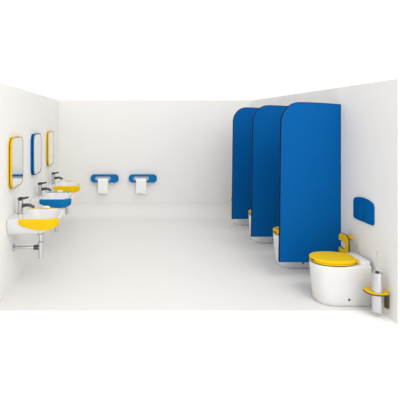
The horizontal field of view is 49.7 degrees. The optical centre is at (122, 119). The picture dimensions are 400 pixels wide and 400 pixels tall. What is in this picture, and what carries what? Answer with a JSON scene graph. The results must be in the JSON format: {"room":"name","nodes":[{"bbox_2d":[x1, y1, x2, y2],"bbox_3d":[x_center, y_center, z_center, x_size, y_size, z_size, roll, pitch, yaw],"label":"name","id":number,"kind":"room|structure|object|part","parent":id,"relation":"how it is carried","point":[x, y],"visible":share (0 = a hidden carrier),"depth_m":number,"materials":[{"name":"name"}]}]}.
{"room":"public restroom","nodes":[
{"label":"public restroom","id":0,"kind":"room"},
{"bbox_2d":[0,83,58,302],"bbox_3d":[-0.950,0.545,4.460,0.080,1.630,2.940,0,0,0],"label":"wall","id":1,"kind":"structure","parent":0,"point":[23,113],"depth_m":3.73,"materials":[{"name":"white paint"}]},
{"bbox_2d":[8,136,22,188],"bbox_3d":[-0.892,0.350,3.495,0.036,0.413,0.373,0,0,0],"label":"wall mirror","id":2,"kind":"object","parent":1,"relation":"attached to","point":[15,144],"visible":1,"depth_m":3.42,"materials":[{"name":"yellow plastic"}]},
{"bbox_2d":[12,137,22,186],"bbox_3d":[-0.892,0.350,3.495,0.032,0.404,0.364,0,0,0],"label":"mirror glass","id":3,"kind":"object","parent":2,"relation":"attached to","point":[17,142],"depth_m":3.49,"materials":[{"name":"white"}]},
{"bbox_2d":[7,196,63,258],"bbox_3d":[-0.708,0.897,3.483,0.405,0.517,0.454,0,0,0],"label":"washbasin","id":4,"kind":"object","parent":1,"relation":"attached to","point":[25,221],"visible":0.99,"depth_m":3.40,"materials":[{"name":"white ceramic"}]},
{"bbox_2d":[17,196,34,214],"bbox_3d":[-0.803,0.710,3.483,0.149,0.144,0.056,0,0,0],"label":"tap","id":5,"kind":"object","parent":4,"relation":"on","point":[20,200],"depth_m":3.47,"materials":[{"name":"silver metal"}]},
{"bbox_3d":[-0.708,0.851,3.483,0.405,0.138,0.424,0,0,0],"label":"bowl","id":6,"kind":"part","parent":4,"relation":"part of","materials":[{"name":"white ceramic"}]},
{"bbox_2d":[30,133,40,174],"bbox_3d":[-0.892,0.350,4.315,0.036,0.413,0.373,0,0,0],"label":"wall mirror","id":7,"kind":"object","parent":1,"relation":"attached to","point":[35,142],"visible":1,"depth_m":4.20,"materials":[{"name":"blue plastic"}]},
{"bbox_2d":[34,134,40,173],"bbox_3d":[-0.892,0.350,4.315,0.032,0.404,0.364,0,0,0],"label":"mirror glass","id":8,"kind":"object","parent":7,"relation":"attached to","point":[37,137],"depth_m":4.30,"materials":[{"name":"white"}]},
{"bbox_2d":[46,131,53,165],"bbox_3d":[-0.892,0.350,5.135,0.036,0.413,0.373,0,0,0],"label":"wall mirror","id":9,"kind":"object","parent":1,"relation":"attached to","point":[50,134],"visible":1,"depth_m":5.00,"materials":[{"name":"yellow mirror"}]},
{"bbox_2d":[49,132,53,164],"bbox_3d":[-0.892,0.350,5.135,0.032,0.404,0.364,0,0,0],"label":"mirror glass","id":10,"kind":"object","parent":9,"relation":"attached to","point":[51,134],"depth_m":5.14,"materials":[{"name":"white"}]},
{"bbox_2d":[30,182,74,232],"bbox_3d":[-0.708,0.897,4.303,0.405,0.517,0.454,0,0,0],"label":"washbasin","id":11,"kind":"object","parent":1,"relation":"attached to","point":[60,200],"visible":0.63,"depth_m":4.19,"materials":[{"name":"white ceramic"}]},
{"bbox_2d":[37,182,51,195],"bbox_3d":[-0.803,0.710,4.303,0.149,0.144,0.056,0,0,0],"label":"tap","id":12,"kind":"object","parent":11,"relation":"on","point":[40,189],"depth_m":4.29,"materials":[{"name":"silver metal"}]},
{"bbox_3d":[-0.708,0.851,4.303,0.405,0.138,0.424,0,0,0],"label":"bowl","id":13,"kind":"part","parent":11,"relation":"part of","materials":[{"name":"white ceramic"}]},
{"bbox_2d":[45,172,81,213],"bbox_3d":[-0.708,0.897,5.123,0.405,0.517,0.454,0,0,0],"label":"washbasin","id":14,"kind":"object","parent":1,"relation":"attached to","point":[66,186],"visible":0.62,"depth_m":5.10,"materials":[{"name":"white ceramic"}]},
{"bbox_2d":[51,172,62,183],"bbox_3d":[-0.803,0.710,5.123,0.149,0.144,0.056,0,0,0],"label":"tap","id":15,"kind":"object","parent":14,"relation":"on","point":[53,173],"depth_m":5.11,"materials":[{"name":"silver metal"}]},
{"bbox_3d":[-0.708,0.851,5.123,0.405,0.138,0.424,0,0,0],"label":"bowl","id":16,"kind":"part","parent":14,"relation":"part of","materials":[{"name":"white ceramic"}]},
{"bbox_2d":[59,100,252,201],"bbox_3d":[0.460,0.545,5.970,2.900,1.630,0.080,0,0,0],"label":"wall","id":17,"kind":"structure","parent":0,"point":[186,144],"depth_m":5.93,"materials":[{"name":"white paint"}]},
{"bbox_2d":[90,174,118,182],"bbox_3d":[-0.257,0.825,5.899,0.395,0.116,0.063,0,0,0],"label":"towel rail","id":18,"kind":"object","parent":17,"relation":"attached to","point":[114,178],"visible":1,"depth_m":5.87,"materials":[{"name":"blue plastic"}]},
{"bbox_2d":[98,178,107,192],"bbox_3d":[-0.279,0.928,5.878,0.145,0.209,0.035,0,0,0],"label":"hand towel","id":19,"kind":"object","parent":18,"relation":"hanging from","point":[102,182],"visible":1,"depth_m":5.86,"materials":[{"name":"white fabric"}]},
{"bbox_2d":[129,174,156,182],"bbox_3d":[0.277,0.825,5.899,0.395,0.116,0.063,0,0,0],"label":"towel rail","id":20,"kind":"object","parent":17,"relation":"attached to","point":[152,178],"visible":1,"depth_m":5.87,"materials":[{"name":"blue plastic"}]},
{"bbox_2d":[136,178,145,192],"bbox_3d":[0.255,0.928,5.878,0.145,0.209,0.035,0,0,0],"label":"hand towel","id":21,"kind":"object","parent":20,"relation":"hanging from","point":[140,182],"visible":1,"depth_m":5.86,"materials":[{"name":"white fabric"}]},
{"bbox_2d":[0,202,371,310],"bbox_3d":[0.460,1.262,4.460,2.740,0.202,2.940,0,0,0],"label":"floor","id":22,"kind":"structure","parent":0,"point":[103,256],"depth_m":3.83,"materials":[{"name":"plastic"}]},
{"bbox_2d":[231,198,248,225],"bbox_3d":[1.608,1.192,5.490,0.396,0.335,0.252,0,0,0],"label":"toilet","id":23,"kind":"object","parent":22,"relation":"on","point":[244,222],"visible":0.15,"depth_m":5.38,"materials":[{"name":"white ceramic"}]},
{"bbox_2d":[248,210,273,242],"bbox_3d":[1.608,1.192,4.714,0.396,0.335,0.252,0,0,0],"label":"toilet","id":24,"kind":"object","parent":22,"relation":"on","point":[255,239],"visible":0.27,"depth_m":4.61,"materials":[{"name":"white ceramic"}]},
{"bbox_2d":[273,226,309,268],"bbox_3d":[1.608,1.192,3.938,0.396,0.335,0.252,0,0,0],"label":"toilet","id":25,"kind":"object","parent":22,"relation":"on","point":[295,265],"visible":0.33,"depth_m":3.87,"materials":[{"name":"white ceramic"}]},
{"bbox_3d":[1.575,1.038,3.938,0.323,0.026,0.252,0,0,0],"label":"lid","id":26,"kind":"part","parent":25,"relation":"part of","materials":[{"name":"yellow plastic"}]},
{"bbox_2d":[309,251,371,305],"bbox_3d":[1.608,1.192,3.162,0.396,0.335,0.252,0,0,0],"label":"toilet","id":27,"kind":"object","parent":22,"relation":"on","point":[337,278],"visible":1,"depth_m":3.05,"materials":[{"name":"white ceramic"}]},
{"bbox_3d":[1.575,1.058,3.162,0.319,0.014,0.248,0,0,0],"label":"seat","id":28,"kind":"part","parent":27,"relation":"part of","materials":[{"name":"yellow plastic"}]},
{"bbox_3d":[1.575,1.038,3.162,0.323,0.026,0.252,0,0,0],"label":"lid","id":29,"kind":"part","parent":27,"relation":"part of","materials":[{"name":"yellow plastic"}]},
{"bbox_2d":[253,79,399,323],"bbox_3d":[1.870,0.546,4.364,0.080,1.633,3.133,0,0,0],"label":"wall","id":30,"kind":"structure","parent":0,"point":[370,112],"depth_m":3.07,"materials":[{"name":"white paint"}]},
{"bbox_2d":[232,107,258,218],"bbox_3d":[1.571,0.525,5.091,0.518,1.345,0.072,0,0,0],"label":"partition","id":31,"kind":"object","parent":30,"relation":"attached to","point":[242,119],"depth_m":5.05,"materials":[{"name":"blue laminate"}]},
{"bbox_2d":[251,105,286,236],"bbox_3d":[1.571,0.525,4.326,0.518,1.345,0.072,0,0,0],"label":"partition","id":32,"kind":"object","parent":30,"relation":"attached to","point":[266,120],"depth_m":4.29,"materials":[{"name":"blue laminate"}]},
{"bbox_2d":[278,102,340,261],"bbox_3d":[1.571,0.525,3.561,0.518,1.345,0.072,0,0,0],"label":"partition","id":33,"kind":"object","parent":30,"relation":"attached to","point":[310,132],"depth_m":3.52,"materials":[{"name":"blue plastic"}]},
{"bbox_2d":[339,233,352,253],"bbox_3d":[1.790,0.988,3.335,0.080,0.160,0.148,0,0,0],"label":"paper holder","id":34,"kind":"object","parent":30,"relation":"attached to","point":[343,237],"visible":0.88,"depth_m":3.32,"materials":[{"name":"yellow plastic"}]},
{"bbox_3d":[1.758,0.988,3.335,0.016,0.156,0.144,0,0,0],"label":"holder plate","id":35,"kind":"part","parent":34,"relation":"part of","materials":[{"name":"yellow plastic"}]},
{"bbox_2d":[353,197,374,224],"bbox_3d":[1.821,0.685,3.185,0.018,0.181,0.262,0,0,0],"label":"flush plate","id":36,"kind":"object","parent":30,"relation":"attached to","point":[363,208],"visible":1,"depth_m":3.16,"materials":[{"name":"blue plastic"}]},
{"bbox_2d":[363,271,389,312],"bbox_3d":[1.756,1.192,2.921,0.146,0.269,0.148,0,0,0],"label":"brush holder","id":37,"kind":"object","parent":30,"relation":"attached to","point":[376,290],"visible":0.98,"depth_m":2.88,"materials":[{"name":"plastic"}]},
{"bbox_2d":[371,271,382,312],"bbox_3d":[1.758,1.192,2.905,0.071,0.269,0.071,0,0,0],"label":"cup","id":38,"kind":"object","parent":37,"relation":"on","point":[376,279],"depth_m":2.87,"materials":[{"name":"plastic"}]},
{"bbox_2d":[373,251,381,273],"bbox_3d":[1.758,1.112,2.905,0.062,0.404,0.062,0,0,0],"label":"toilet brush","id":39,"kind":"object","parent":37,"relation":"in","point":[376,271],"visible":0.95,"depth_m":2.90,"materials":[{"name":"silver metal"}]},
{"bbox_3d":[1.758,1.112,2.905,0.009,0.404,0.009,0,0,0],"label":"handle","id":40,"kind":"part","parent":39,"relation":"part of","materials":[{"name":"silver metal"}]}
]}

